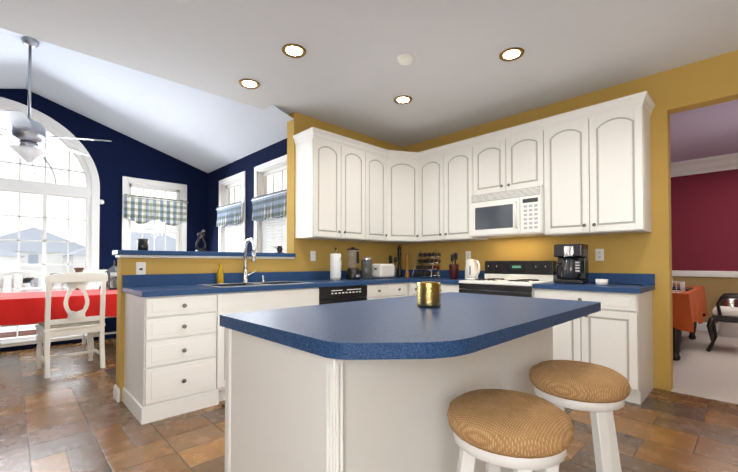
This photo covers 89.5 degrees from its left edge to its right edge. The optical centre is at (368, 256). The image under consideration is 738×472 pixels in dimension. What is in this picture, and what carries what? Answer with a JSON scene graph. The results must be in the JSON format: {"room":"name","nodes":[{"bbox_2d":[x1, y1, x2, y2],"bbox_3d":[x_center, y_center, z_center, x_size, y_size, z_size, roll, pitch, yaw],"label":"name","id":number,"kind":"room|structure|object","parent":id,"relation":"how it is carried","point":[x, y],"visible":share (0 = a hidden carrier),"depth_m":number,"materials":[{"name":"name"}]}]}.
{"room":"kitchen","nodes":[
{"label":"kitchen","id":0,"kind":"room"},
{"bbox_2d":[0,88,207,351],"bbox_3d":[-4.510,-0.489,4.859,4.660,3.371,0.140,1,-1,-44],"label":"wall","id":1,"kind":"structure","parent":0,"point":[118,157],"depth_m":5.50,"materials":[{"name":"blue paint"}]},
{"bbox_2d":[0,97,99,347],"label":"gable window","id":2,"kind":"structure","parent":1,"relation":"in","point":[90,192],"depth_m":5.10,"materials":[{"name":"white paint"}]},
{"bbox_2d":[122,176,187,250],"bbox_3d":[-3.379,-0.380,5.888,0.950,1.625,0.221,1,-1,-44],"label":"gable window","id":3,"kind":"structure","parent":1,"relation":"in","point":[142,209],"depth_m":5.84,"materials":[{"name":"white paint"}]},
{"bbox_2d":[0,28,292,172],"bbox_3d":[-3.419,-1.898,3.754,4.660,0.831,3.000,1,-1,-44],"label":"ceiling","id":4,"kind":"structure","parent":0,"point":[206,132],"depth_m":4.53,"materials":[{"name":"white paint"}]},
{"bbox_2d":[0,36,111,173],"bbox_3d":[-3.424,-1.512,3.708,1.363,1.353,1.369,1,-1,-44],"label":"ceiling fan","id":5,"kind":"object","parent":4,"relation":"hanging from","point":[28,134],"visible":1,"depth_m":3.70,"materials":[{"name":"silver metal"}]},
{"bbox_2d":[207,138,286,252],"bbox_3d":[-1.791,-0.123,5.494,0.140,2.660,3.000,1,-1,-44],"label":"wall","id":6,"kind":"structure","parent":0,"point":[248,163],"depth_m":5.40,"materials":[{"name":"blue paint"}]},
{"bbox_2d":[216,171,245,251],"bbox_3d":[-2.092,-0.402,5.744,0.221,1.665,0.960,1,-1,-44],"label":"window","id":7,"kind":"structure","parent":6,"relation":"in","point":[229,215],"depth_m":5.75,"materials":[{"name":"white paint"}]},
{"bbox_2d":[251,155,286,252],"bbox_3d":[-1.250,-0.416,4.874,0.221,1.665,0.960,1,-1,-44],"label":"window","id":8,"kind":"structure","parent":6,"relation":"in","point":[269,206],"depth_m":4.91,"materials":[{"name":"white glass"}]},
{"bbox_2d":[116,112,402,400],"bbox_3d":[-0.800,-0.214,4.269,3.480,2.800,0.140,1,-1,-44],"label":"wall","id":9,"kind":"structure","parent":0,"point":[301,249],"depth_m":4.17,"materials":[{"name":"yellow paint"}]},
{"bbox_2d":[113,384,119,398],"bbox_3d":[-1.823,1.119,3.367,0.815,0.105,0.014,1,-1,-44],"label":"baseboard","id":10,"kind":"structure","parent":9,"relation":"attached to","point":[116,392],"depth_m":3.02,"materials":[{"name":"white paint"}]},
{"bbox_2d":[136,262,145,274],"bbox_3d":[-1.897,0.107,3.096,0.072,0.116,0.011,1,-1,-44],"label":"outlet","id":11,"kind":"object","parent":9,"relation":"attached to","point":[140,268],"visible":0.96,"depth_m":3.09,"materials":[{"name":"white plastic"}]},
{"bbox_2d":[112,250,295,258],"bbox_3d":[-1.478,-0.011,3.607,1.648,0.060,0.235,1,-1,-44],"label":"ledge","id":12,"kind":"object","parent":9,"relation":"on","point":[156,254],"depth_m":3.35,"materials":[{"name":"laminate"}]},
{"bbox_2d":[137,239,148,249],"bbox_3d":[-1.929,-0.099,3.176,0.084,0.100,0.084,1,-1,-44],"label":"cup","id":13,"kind":"object","parent":12,"relation":"on","point":[142,244],"visible":0.85,"depth_m":3.14,"materials":[{"name":"black ceramic"}]},
{"bbox_2d":[195,230,205,251],"bbox_3d":[-1.584,-0.148,3.510,0.099,0.209,0.060,1,-1,-44],"label":"figurine","id":14,"kind":"object","parent":12,"relation":"on","point":[201,235],"visible":0.94,"depth_m":3.50,"materials":[{"name":"grey metal"}]},
{"bbox_2d":[273,244,282,252],"bbox_3d":[-0.987,-0.084,4.073,0.128,0.100,0.110,1,-1,-44],"label":"vase","id":15,"kind":"object","parent":12,"relation":"on","point":[278,248],"visible":0.88,"depth_m":4.05,"materials":[{"name":"grey ceramic"}]},
{"bbox_2d":[122,271,401,286],"bbox_3d":[-0.739,0.220,4.204,3.466,0.099,0.020,1,-1,-44],"label":"backsplash","id":16,"kind":"structure","parent":9,"relation":"attached to","point":[127,280],"depth_m":3.47,"materials":[{"name":"blue laminate"}]},
{"bbox_2d":[310,251,315,260],"bbox_3d":[-0.645,-0.003,4.307,0.072,0.116,0.012,1,-1,-44],"label":"light switch","id":17,"kind":"object","parent":9,"relation":"attached to","point":[312,255],"visible":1,"depth_m":4.30,"materials":[{"name":"white plastic"}]},
{"bbox_2d":[294,127,373,241],"bbox_3d":[-0.401,-0.768,4.306,0.811,1.139,0.367,1,-1,-44],"label":"upper cabinet","id":18,"kind":"object","parent":9,"relation":"attached to","point":[334,183],"depth_m":4.12,"materials":[{"name":"white paint"}]},
{"bbox_2d":[374,146,385,242],"bbox_3d":[-0.022,-0.762,4.673,0.477,1.139,0.367,1,-1,-44],"label":"upper cabinet","id":19,"kind":"object","parent":9,"relation":"attached to","point":[379,153],"depth_m":4.60,"materials":[{"name":"white paint"}]},
{"bbox_2d":[386,149,421,243],"bbox_3d":[0.435,-0.758,4.949,0.764,1.139,0.604,1,-1,-44],"label":"upper cabinet","id":20,"kind":"object","parent":9,"relation":"attached to","point":[403,213],"depth_m":4.74,"materials":[{"name":"white paint"}]},
{"bbox_2d":[0,338,737,471],"bbox_3d":[-1.129,1.183,1.048,8.400,0.100,10.400,1,-1,-44],"label":"floor","id":21,"kind":"structure","parent":0,"point":[71,414],"depth_m":2.47,"materials":[{"name":"brown tile"}]},
{"bbox_2d":[0,270,50,348],"bbox_3d":[-4.218,0.687,4.537,0.520,1.022,0.488,1,-1,-44],"label":"chair","id":22,"kind":"object","parent":21,"relation":"on","point":[26,277],"visible":0.31,"depth_m":4.66,"materials":[{"name":"paint"}]},
{"bbox_2d":[0,289,116,324],"bbox_3d":[-3.317,0.804,4.350,1.841,0.767,1.102,1,-1,-44],"label":"table","id":23,"kind":"object","parent":21,"relation":"on","point":[20,308],"visible":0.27,"depth_m":3.78,"materials":[{"name":"red fabric"}]},
{"bbox_2d":[105,261,116,289],"bbox_3d":[-3.295,0.242,4.813,0.200,0.368,0.200,1,-1,-44],"label":"lantern","id":24,"kind":"object","parent":23,"relation":"on","point":[112,278],"visible":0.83,"depth_m":4.76,"materials":[{"name":"silver metal"}]},
{"bbox_2d":[35,272,107,378],"bbox_3d":[-3.139,0.677,3.928,0.488,1.022,0.520,-1,-1,40],"label":"chair","id":25,"kind":"object","parent":21,"relation":"on","point":[73,323],"visible":0.98,"depth_m":3.81,"materials":[{"name":"paint"}]},
{"bbox_2d":[82,270,115,348],"bbox_3d":[-3.607,0.696,5.128,0.520,1.022,0.488,1,-1,-44],"label":"chair","id":26,"kind":"object","parent":21,"relation":"on","point":[85,337],"visible":0.06,"depth_m":5.12,"materials":[{"name":"paint"}]},
{"bbox_2d":[122,291,225,424],"bbox_3d":[-1.561,0.728,2.982,0.558,0.874,0.622,1,-1,-44],"label":"base cabinet","id":27,"kind":"object","parent":21,"relation":"on","point":[174,346],"depth_m":2.75,"materials":[{"name":"white paint"}]},
{"bbox_2d":[122,275,429,298],"bbox_3d":[-0.527,0.286,3.983,3.466,0.039,0.631,1,-1,-44],"label":"countertop","id":28,"kind":"structure","parent":27,"relation":"on","point":[183,288],"depth_m":3.21,"materials":[{"name":"blue laminate"}]},
{"bbox_2d":[217,264,223,283],"bbox_3d":[-1.397,0.163,3.499,0.062,0.190,0.062,1,-1,-44],"label":"dish soap bottle","id":29,"kind":"object","parent":28,"relation":"on","point":[220,276],"visible":0.96,"depth_m":3.48,"materials":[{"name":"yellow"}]},
{"bbox_2d":[198,279,297,286],"bbox_3d":[-1.033,0.351,3.479,0.936,0.195,0.466,1,-1,-44],"label":"sink","id":30,"kind":"object","parent":28,"relation":"in","point":[271,280],"depth_m":3.50,"materials":[{"name":"silver metal"}]},
{"bbox_2d":[242,239,265,282],"bbox_3d":[-1.100,0.041,3.681,0.240,0.439,0.238,1,-1,-44],"label":"faucet","id":31,"kind":"object","parent":28,"relation":"on","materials":[{"name":"silver metal"}]},
{"bbox_2d":[329,248,341,280],"bbox_3d":[-0.376,0.085,4.200,0.156,0.368,0.158,1,-1,-44],"label":"paper towel holder","id":32,"kind":"object","parent":28,"relation":"on","point":[335,267],"visible":1,"depth_m":4.15,"materials":[{"name":"white paper"}]},
{"bbox_2d":[345,247,360,279],"bbox_3d":[-0.186,0.082,4.407,0.180,0.381,0.190,1,-1,-44],"label":"blender","id":33,"kind":"object","parent":28,"relation":"on","point":[352,272],"visible":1,"depth_m":4.35,"materials":[{"name":"black plastic"}]},
{"bbox_2d":[361,256,371,278],"bbox_3d":[-0.031,0.137,4.590,0.140,0.278,0.140,1,-1,-44],"label":"coffee canister","id":34,"kind":"object","parent":28,"relation":"on","point":[366,267],"visible":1,"depth_m":4.54,"materials":[{"name":"silver plastic"}]},
{"bbox_2d":[372,263,393,278],"bbox_3d":[0.178,0.184,4.736,0.285,0.187,0.170,1,-1,-44],"label":"toaster","id":35,"kind":"object","parent":28,"relation":"on","point":[382,270],"visible":1,"depth_m":4.66,"materials":[{"name":"white plastic"}]},
{"bbox_2d":[389,255,397,277],"bbox_3d":[0.310,0.133,4.934,0.129,0.296,0.124,1,-1,-44],"label":"utensil crock","id":36,"kind":"object","parent":28,"relation":"on","point":[395,267],"visible":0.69,"depth_m":4.90,"materials":[{"name":"silver metal"}]},
{"bbox_2d":[397,245,401,276],"bbox_3d":[0.425,0.064,5.213,0.071,0.443,0.071,1,-1,-44],"label":"pepper mill","id":37,"kind":"object","parent":28,"relation":"on","point":[399,272],"visible":0.98,"depth_m":5.19,"materials":[{"name":"brown wood"}]},
{"bbox_2d":[405,253,409,276],"bbox_3d":[0.514,0.116,5.020,0.067,0.333,0.067,1,-1,-44],"label":"pepper mill","id":38,"kind":"object","parent":28,"relation":"on","point":[407,263],"visible":0.98,"depth_m":5.00,"materials":[{"name":"brown wood"}]},
{"bbox_2d":[412,249,440,276],"bbox_3d":[0.785,0.095,4.977,0.278,0.373,0.307,1,-1,-44],"label":"spice rack","id":39,"kind":"object","parent":28,"relation":"on","point":[428,261],"visible":0.98,"depth_m":4.93,"materials":[{"name":"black metal"}]},
{"bbox_2d":[226,287,321,313],"bbox_3d":[-1.045,0.736,3.481,0.988,0.874,0.622,1,-1,-44],"label":"base cabinet","id":40,"kind":"object","parent":21,"relation":"on","point":[269,298],"depth_m":3.26,"materials":[{"name":"white paint"}]},
{"bbox_2d":[322,283,373,303],"bbox_3d":[-0.460,0.745,4.046,0.756,0.874,0.622,1,-1,-44],"label":"base cabinet","id":41,"kind":"object","parent":21,"relation":"on","point":[345,292],"depth_m":3.85,"materials":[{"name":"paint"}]},
{"bbox_2d":[318,285,366,304],"bbox_3d":[-0.454,0.747,4.040,0.634,0.872,0.608,1,-1,-44],"label":"dishwasher","id":42,"kind":"object","parent":41,"relation":"in","point":[327,294],"depth_m":3.79,"materials":[{"name":"black"}]},
{"bbox_2d":[225,328,552,471],"bbox_3d":[0.211,0.701,1.625,1.442,0.882,0.640,1,-1,-44],"label":"base cabinet","id":43,"kind":"object","parent":21,"relation":"on","point":[376,385],"depth_m":1.12,"materials":[{"name":"white paint"}]},
{"bbox_2d":[220,292,600,379],"bbox_3d":[0.288,0.237,1.576,1.500,0.040,0.864,1,-1,-44],"label":"countertop","id":44,"kind":"structure","parent":43,"relation":"on","point":[390,338],"depth_m":1.16,"materials":[{"name":"blue laminate"}]},
{"bbox_2d":[416,281,440,307],"bbox_3d":[0.259,0.164,1.615,0.106,0.105,0.106,1,-1,-44],"label":"candle holder","id":45,"kind":"object","parent":44,"relation":"on","point":[428,294],"visible":1,"depth_m":1.57,"materials":[{"name":"gold metal"}]},
{"bbox_2d":[374,283,409,298],"bbox_3d":[0.011,0.753,4.502,0.672,0.874,0.622,1,-1,-44],"label":"base cabinet","id":46,"kind":"object","parent":21,"relation":"on","point":[381,290],"depth_m":4.32,"materials":[{"name":"white paint"}]},
{"bbox_2d":[410,279,464,282],"bbox_3d":[0.956,0.294,4.488,0.631,0.039,0.705,1,-1,-44],"label":"countertop","id":47,"kind":"structure","parent":46,"relation":"on","point":[411,280],"depth_m":4.38,"materials":[{"name":"blue laminate"}]},
{"bbox_2d":[436,271,440,278],"bbox_3d":[0.868,0.234,4.652,0.055,0.086,0.056,1,-1,-44],"label":"glass jar","id":48,"kind":"object","parent":47,"relation":"on","point":[438,274],"visible":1,"depth_m":4.62,"materials":[{"name":"clear glass"}]},
{"bbox_2d":[449,253,458,278],"bbox_3d":[1.036,0.115,4.552,0.120,0.320,0.120,1,-1,-44],"label":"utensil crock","id":49,"kind":"object","parent":47,"relation":"on","point":[453,269],"visible":1,"depth_m":4.51,"materials":[{"name":"red ceramic"}]},
{"bbox_2d":[465,259,479,279],"bbox_3d":[1.219,0.151,4.361,0.157,0.242,0.234,1,-1,-44],"label":"kettle","id":50,"kind":"object","parent":47,"relation":"on","point":[472,271],"visible":0.96,"depth_m":4.32,"materials":[{"name":"white plastic"}]},
{"bbox_2d":[410,283,416,295],"bbox_3d":[0.806,0.755,4.646,0.618,0.874,0.308,1,-1,-44],"label":"base cabinet","id":51,"kind":"object","parent":21,"relation":"on","point":[413,286],"depth_m":4.49,"materials":[{"name":"white paint"}]},
{"bbox_2d":[441,283,458,292],"bbox_3d":[1.019,0.752,4.425,0.618,0.874,0.538,1,-1,-44],"label":"base cabinet","id":52,"kind":"object","parent":21,"relation":"on","point":[445,287],"depth_m":4.12,"materials":[{"name":"white paint"}]},
{"bbox_2d":[459,261,556,297],"bbox_3d":[1.442,0.613,3.920,0.700,1.135,0.776,1,-1,-44],"label":"range cooker","id":53,"kind":"object","parent":21,"relation":"on","point":[512,278],"visible":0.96,"depth_m":3.90,"materials":[{"name":"white metal"}]},
{"bbox_2d":[447,389,573,471],"bbox_3d":[0.384,0.764,1.030,0.328,0.734,0.328,1,-1,-44],"label":"stool","id":54,"kind":"object","parent":21,"relation":"on","point":[495,430],"visible":1,"depth_m":0.93,"materials":[{"name":"white paint"}]},
{"bbox_2d":[529,360,630,471],"bbox_3d":[0.772,0.770,1.377,0.328,0.734,0.328,-1,-1,39],"label":"stool","id":55,"kind":"object","parent":21,"relation":"on","point":[600,393],"visible":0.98,"depth_m":1.27,"materials":[{"name":"white paint"}]},
{"bbox_2d":[532,287,653,404],"bbox_3d":[2.027,0.734,3.384,0.618,0.874,0.800,1,-1,-44],"label":"base cabinet","id":56,"kind":"object","parent":21,"relation":"on","point":[618,337],"depth_m":3.05,"materials":[{"name":"white paint"}]},
{"bbox_2d":[534,283,653,294],"bbox_3d":[2.029,0.276,3.380,0.631,0.039,0.820,1,-1,-44],"label":"countertop","id":57,"kind":"structure","parent":56,"relation":"on","point":[622,289],"depth_m":3.18,"materials":[{"name":"blue laminate"}]},
{"bbox_2d":[554,244,588,283],"bbox_3d":[1.931,0.071,3.568,0.223,0.375,0.250,1,-1,-44],"label":"coffee maker","id":58,"kind":"object","parent":57,"relation":"on","point":[572,266],"visible":1,"depth_m":3.50,"materials":[{"name":"black plastic"}]},
{"bbox_2d":[595,279,607,284],"bbox_3d":[2.091,0.230,3.344,0.100,0.050,0.100,1,-1,-44],"label":"ramekin","id":59,"kind":"object","parent":57,"relation":"on","point":[601,281],"visible":1,"depth_m":3.31,"materials":[{"name":"white ceramic"}]},
{"bbox_2d":[590,282,642,285],"bbox_3d":[2.217,0.249,3.345,0.188,0.009,0.436,1,-1,-44],"label":"cord","id":60,"kind":"object","parent":57,"relation":"on","point":[623,283],"visible":0.75,"depth_m":3.35,"materials":[{"name":"black plastic"}]},
{"bbox_2d":[0,0,737,162],"bbox_3d":[1.337,-2.108,1.609,12.650,0.900,7.700,1,-1,-44],"label":"ceiling","id":61,"kind":"structure","parent":0,"point":[348,71],"depth_m":2.94,"materials":[{"name":"white paint"}]},
{"bbox_2d":[239,79,259,88],"bbox_3d":[-1.124,-1.620,3.506,0.191,0.012,0.191,0,-1,1],"label":"recessed light","id":62,"kind":"object","parent":61,"relation":"in","point":[251,84],"depth_m":3.50,"materials":[{"name":"white glass"}]},
{"bbox_2d":[282,44,305,57],"bbox_3d":[-0.596,-1.629,2.960,0.191,0.012,0.191,0,-1,1],"label":"recessed light","id":63,"kind":"object","parent":61,"relation":"in","point":[292,51],"depth_m":2.95,"materials":[{"name":"white glass"}]},
{"bbox_2d":[394,95,411,103],"bbox_3d":[0.352,-1.615,3.849,0.191,0.012,0.191,0,-1,1],"label":"recessed light","id":64,"kind":"object","parent":61,"relation":"in","point":[403,99],"depth_m":3.83,"materials":[{"name":"white glass"}]},
{"bbox_2d":[397,53,413,64],"bbox_3d":[0.304,-1.615,3.065,0.140,0.036,0.140,1,-1,-44],"label":"smoke detector","id":65,"kind":"object","parent":61,"relation":"attached to","point":[406,59],"visible":1,"depth_m":3.03,"materials":[{"name":"white plastic"}]},
{"bbox_2d":[499,47,523,60],"bbox_3d":[1.152,-1.629,3.009,0.191,0.012,0.191,0,-1,1],"label":"recessed light","id":66,"kind":"object","parent":61,"relation":"in","point":[510,54],"depth_m":3.00,"materials":[{"name":"white glass"}]},
{"bbox_2d":[403,50,737,390],"bbox_3d":[3.004,-0.236,2.941,0.140,2.800,7.340,1,-1,-44],"label":"wall","id":67,"kind":"structure","parent":0,"point":[705,82],"depth_m":3.33,"materials":[{"name":"yellow paint"}]},
{"bbox_2d":[418,145,449,242],"bbox_3d":[0.893,-0.761,4.751,0.381,1.139,0.469,1,-1,-44],"label":"upper cabinet","id":68,"kind":"object","parent":67,"relation":"attached to","point":[433,169],"depth_m":4.62,"materials":[{"name":"white paint"}]},
{"bbox_2d":[446,139,487,241],"bbox_3d":[1.167,-0.765,4.495,0.343,1.139,0.510,1,-1,-44],"label":"upper cabinet","id":69,"kind":"object","parent":67,"relation":"attached to","point":[457,154],"depth_m":4.37,"materials":[{"name":"white paint"}]},
{"bbox_2d":[466,251,470,259],"bbox_3d":[1.239,-0.007,4.652,0.010,0.116,0.072,1,-1,-44],"label":"outlet","id":70,"kind":"object","parent":67,"relation":"attached to","point":[468,254],"visible":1,"depth_m":4.64,"materials":[{"name":"white plastic"}]},
{"bbox_2d":[470,123,533,190],"bbox_3d":[1.576,-1.014,4.076,0.343,0.654,0.780,1,-1,-44],"label":"upper cabinet","id":71,"kind":"object","parent":67,"relation":"attached to","point":[504,158],"depth_m":3.98,"materials":[{"name":"white paint"}]},
{"bbox_2d":[466,183,545,238],"bbox_3d":[1.534,-0.452,4.027,0.455,0.469,0.774,1,-1,-44],"label":"microwave","id":72,"kind":"object","parent":67,"relation":"attached to","point":[507,212],"depth_m":3.88,"materials":[{"name":"white paint"}]},
{"bbox_2d":[402,271,653,282],"bbox_3d":[1.520,0.223,4.346,0.020,0.099,2.916,1,-1,-44],"label":"backsplash","id":73,"kind":"structure","parent":67,"relation":"attached to","point":[612,277],"depth_m":3.55,"materials":[{"name":"blue laminate"}]},
{"bbox_2d":[534,91,653,236],"bbox_3d":[2.105,-0.781,3.526,0.343,1.139,0.859,1,-1,-44],"label":"upper cabinet","id":74,"kind":"object","parent":67,"relation":"attached to","point":[583,171],"depth_m":3.34,"materials":[{"name":"white paint"}]},
{"bbox_2d":[595,249,603,260],"bbox_3d":[2.240,-0.015,3.617,0.010,0.116,0.072,1,-1,-44],"label":"outlet","id":75,"kind":"object","parent":67,"relation":"attached to","point":[599,254],"visible":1,"depth_m":3.62,"materials":[{"name":"white plastic"}]},
{"bbox_2d":[670,164,673,314],"bbox_3d":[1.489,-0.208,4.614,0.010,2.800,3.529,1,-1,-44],"label":"wall","id":76,"kind":"structure","parent":0,"point":[672,178],"depth_m":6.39,"materials":[{"name":"paint"}]},
{"bbox_2d":[656,330,737,403],"bbox_3d":[4.356,1.238,4.475,4.250,0.104,7.700,1,-1,-44],"label":"floor","id":77,"kind":"structure","parent":0,"point":[699,370],"depth_m":3.91,"materials":[{"name":"beige carpet"}]},
{"bbox_2d":[672,285,707,360],"bbox_3d":[3.822,0.811,5.085,1.989,0.767,1.111,1,-1,-44],"label":"dining table","id":78,"kind":"object","parent":77,"relation":"on","point":[689,310],"visible":0.33,"depth_m":4.20,"materials":[{"name":"orange fabric"}]},
{"bbox_2d":[672,279,684,292],"bbox_3d":[3.474,0.319,4.430,0.346,0.190,0.405,1,-1,-44],"label":"wire basket","id":79,"kind":"object","parent":78,"relation":"on","point":[682,286],"visible":0.19,"depth_m":4.31,"materials":[{"name":"white metal"}]},
{"bbox_2d":[672,286,692,290],"bbox_3d":[3.856,0.403,4.826,0.500,0.035,0.480,1,-1,-44],"label":"tray","id":80,"kind":"object","parent":78,"relation":"on","point":[686,288],"visible":0.4,"depth_m":4.64,"materials":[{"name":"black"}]},
{"bbox_2d":[706,293,737,351],"bbox_3d":[4.605,0.614,4.651,0.582,1.158,0.565,1,-1,-44],"label":"armchair","id":81,"kind":"object","parent":77,"relation":"on","point":[721,312],"visible":1,"depth_m":4.61,"materials":[{"name":"brown wood"}]},
{"bbox_2d":[674,169,737,322],"bbox_3d":[5.790,-0.187,5.885,0.140,2.800,7.980,1,-1,-44],"label":"wall","id":82,"kind":"structure","parent":0,"point":[704,221],"depth_m":6.06,"materials":[{"name":"paint"}]},
{"bbox_2d":[670,153,737,331],"bbox_3d":[5.677,-0.191,5.776,0.170,2.792,7.700,1,-1,-44],"label":"trim","id":83,"kind":"structure","parent":82,"relation":"attached to","point":[708,164],"depth_m":6.05,"materials":[{"name":"white paint"}]},
{"label":"outside","id":84,"kind":"structure","parent":0,"visible":0},
{"bbox_2d":[0,324,38,332],"bbox_3d":[-32.714,4.753,32.493,110.000,0.200,74.800,1,-1,-44],"label":"snow","id":85,"kind":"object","parent":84,"point":[9,328],"depth_m":23.22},
{"bbox_2d":[0,229,25,292],"bbox_3d":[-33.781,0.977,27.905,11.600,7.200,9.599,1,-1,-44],"label":"house","id":86,"kind":"structure","parent":85,"relation":"on","point":[6,246],"depth_m":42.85,"materials":[{"name":"white"}]},
{"bbox_2d":[25,227,58,291],"bbox_3d":[-44.046,0.719,48.591,13.600,8.400,10.600,1,-1,-44],"label":"house","id":87,"kind":"structure","parent":85,"relation":"on","point":[32,247],"depth_m":45.30,"materials":[{"name":"white"}]},
{"bbox_2d":[58,228,175,290],"bbox_3d":[-25.085,0.985,40.492,12.600,7.600,9.600,1,-1,-44],"label":"house","id":88,"kind":"structure","parent":85,"relation":"on","point":[77,249],"depth_m":37.57,"materials":[{"name":"white"}]}
]}

